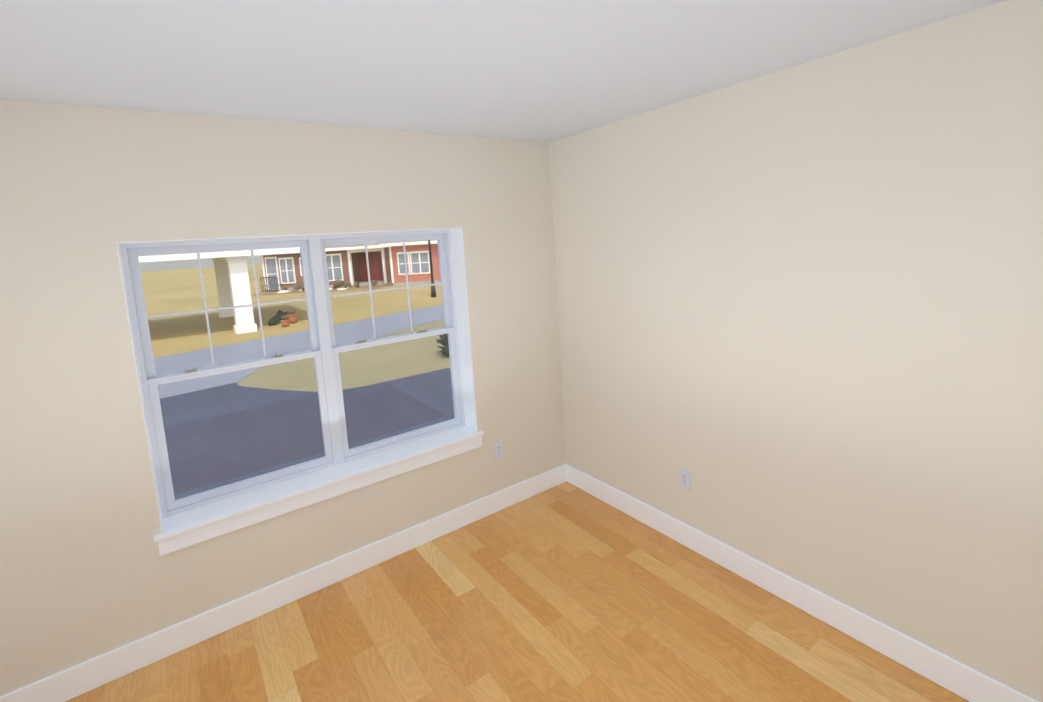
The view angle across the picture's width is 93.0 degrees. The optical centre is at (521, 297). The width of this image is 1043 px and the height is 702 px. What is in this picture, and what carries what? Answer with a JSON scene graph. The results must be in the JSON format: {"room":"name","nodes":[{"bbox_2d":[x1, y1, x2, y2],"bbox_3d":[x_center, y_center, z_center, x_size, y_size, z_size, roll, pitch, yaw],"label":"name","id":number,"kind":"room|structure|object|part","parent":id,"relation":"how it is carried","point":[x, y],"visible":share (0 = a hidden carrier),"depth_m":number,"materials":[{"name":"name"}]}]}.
{"room":"empty room","nodes":[
{"label":"empty room","id":0,"kind":"room"},
{"bbox_2d":[0,99,565,695],"bbox_3d":[-1.621,0.421,2.729,4.500,2.700,0.300,-8,8,-35],"label":"wall","id":1,"kind":"structure","parent":0,"point":[86,571],"depth_m":2.43,"materials":[{"name":"paint"}]},
{"bbox_2d":[0,464,565,701],"bbox_3d":[-1.334,1.677,2.833,4.184,0.150,0.016,-8,8,-35],"label":"baseboard","id":2,"kind":"structure","parent":1,"relation":"attached to","point":[67,684],"depth_m":2.73,"materials":[{"name":"white wood"}]},
{"bbox_2d":[116,228,481,555],"bbox_3d":[-1.174,0.396,3.029,1.878,1.555,0.303,-8,8,-35],"label":"window","id":3,"kind":"structure","parent":1,"relation":"in","point":[456,278],"depth_m":3.00,"materials":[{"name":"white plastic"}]},
{"bbox_2d":[184,368,196,372],"bbox_3d":[-1.789,0.393,2.676,0.058,0.018,0.046,-8,8,-35],"label":"lock","id":4,"kind":"object","parent":3,"relation":"attached to","point":[189,370],"depth_m":2.66,"materials":[{"name":"grey metal"}]},
{"bbox_2d":[271,353,282,357],"bbox_3d":[-1.442,0.342,2.923,0.058,0.018,0.046,-8,8,-35],"label":"lock","id":5,"kind":"object","parent":3,"relation":"attached to","point":[276,355],"depth_m":2.91,"materials":[{"name":"grey metal"}]},
{"bbox_3d":[-1.229,0.339,3.094,1.782,1.395,0.086,-8,8,-35],"label":"window sashes","id":6,"kind":"part","parent":3,"relation":"part of","materials":[{"name":"white wood"}]},
{"bbox_3d":[-1.045,1.131,3.000,1.878,0.088,0.018,-8,8,-35],"label":"window sill apron","id":7,"kind":"part","parent":3,"relation":"part of","materials":[{"name":"white wood"}]},
{"bbox_2d":[154,425,483,541],"bbox_3d":[-1.094,1.072,3.057,1.898,0.022,0.218,-8,8,-35],"label":"window sill","id":8,"kind":"structure","parent":1,"relation":"attached to","point":[204,515],"depth_m":2.90,"materials":[{"name":"white wood"}]},
{"bbox_2d":[494,441,503,459],"bbox_3d":[-0.167,1.123,3.639,0.078,0.124,0.009,-8,8,-35],"label":"outlet","id":9,"kind":"object","parent":1,"relation":"attached to","point":[498,450],"visible":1,"depth_m":3.63,"materials":[{"name":"white plastic"}]},
{"bbox_2d":[0,0,1004,141],"bbox_3d":[-0.361,-0.885,0.949,4.800,0.150,4.500,-8,8,-35],"label":"ceiling","id":10,"kind":"structure","parent":0,"point":[541,70],"depth_m":1.87,"materials":[{"name":"paint"}]},
{"bbox_2d":[66,481,968,701],"bbox_3d":[-0.185,1.925,1.281,4.800,0.120,4.500,-8,8,-35],"label":"floor","id":11,"kind":"structure","parent":0,"point":[566,591],"depth_m":2.49,"materials":[{"name":"brown wood"}]},
{"bbox_2d":[548,0,1042,701],"bbox_3d":[1.548,0.260,2.410,0.300,2.700,4.500,-8,8,-35],"label":"wall","id":12,"kind":"structure","parent":0,"point":[800,316],"depth_m":2.24,"materials":[{"name":"paint"}]},
{"bbox_2d":[679,467,690,490],"bbox_3d":[1.015,1.127,3.071,0.009,0.124,0.078,-8,8,-35],"label":"outlet","id":13,"kind":"object","parent":12,"relation":"attached to","point":[685,478],"visible":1,"depth_m":3.06,"materials":[{"name":"white plastic"}]},
{"bbox_2d":[565,464,1038,701],"bbox_3d":[1.500,1.543,2.469,0.016,0.150,3.900,-8,8,-35],"label":"baseboard","id":14,"kind":"structure","parent":12,"relation":"attached to","point":[964,681],"depth_m":2.46,"materials":[{"name":"white wood"}]},
{"label":"outside","id":15,"kind":"structure","parent":0,"visible":0},
{"bbox_2d":[141,263,449,391],"bbox_3d":[-20.711,-2.148,50.347,260.000,0.300,220.000,-8,8,-35],"label":"ground","id":16,"kind":"structure","parent":15,"point":[347,314],"depth_m":16.58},
{"bbox_2d":[138,247,299,333],"bbox_3d":[-12.109,-0.867,16.191,8.720,4.100,6.500,-8,8,-35],"label":"pavilion","id":17,"kind":"object","parent":16,"relation":"on","point":[234,260],"depth_m":15.19,"materials":[{"name":"painted wood"}]},
{"bbox_2d":[268,317,278,325],"bbox_3d":[-8.304,0.838,16.549,0.278,0.284,0.410,-1,7,24],"label":"pot","id":18,"kind":"object","parent":16,"relation":"on","point":[277,318],"depth_m":16.51,"materials":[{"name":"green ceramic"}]},
{"bbox_2d":[278,313,291,326],"bbox_3d":[-7.645,0.735,15.983,0.296,0.420,0.304,-8,8,-35],"label":"pot","id":19,"kind":"object","parent":16,"relation":"on","point":[284,322],"depth_m":15.96,"materials":[{"name":"brown ceramic"}]},
{"bbox_2d":[283,309,297,323],"bbox_3d":[-7.766,0.613,16.714,0.399,0.503,0.409,-8,8,-35],"label":"pot","id":20,"kind":"object","parent":16,"relation":"on","point":[295,314],"depth_m":16.63,"materials":[{"name":"brown ceramic"}]},
{"bbox_2d":[251,279,387,295],"bbox_3d":[-12.285,-0.698,30.012,7.800,0.665,2.100,-3,7,5],"label":"garden bed","id":21,"kind":"object","parent":16,"relation":"on","point":[335,287],"depth_m":30.01,"materials":[{"name":"white stone"}]},
{"bbox_2d":[255,239,440,291],"bbox_3d":[-8.005,-3.756,33.881,17.250,5.170,10.100,-3,7,5],"label":"house","id":22,"kind":"structure","parent":16,"relation":"on","point":[342,260],"depth_m":30.86,"materials":[{"name":"red brick"}]},
{"bbox_2d":[428,240,436,297],"bbox_3d":[-4.063,-2.124,21.916,0.420,4.250,0.420,-8,8,-35],"label":"lamp post","id":23,"kind":"object","parent":16,"relation":"on","point":[432,278],"depth_m":22.00,"materials":[{"name":"black metal"}]},
{"bbox_2d":[435,333,448,356],"bbox_3d":[-1.028,0.741,10.787,2.059,0.863,1.561,-8,8,-35],"label":"bush","id":24,"kind":"object","parent":16,"relation":"on","point":[444,343],"depth_m":10.27,"materials":[{"name":"green plant"}]},
{"bbox_2d":[154,305,453,499],"bbox_3d":[8.092,-2.056,32.967,74.600,0.001,33.800,-8,8,-35],"label":"road","id":25,"kind":"structure","parent":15,"point":[385,426],"depth_m":7.32,"materials":[{"name":"grey asphalt"}]}
]}

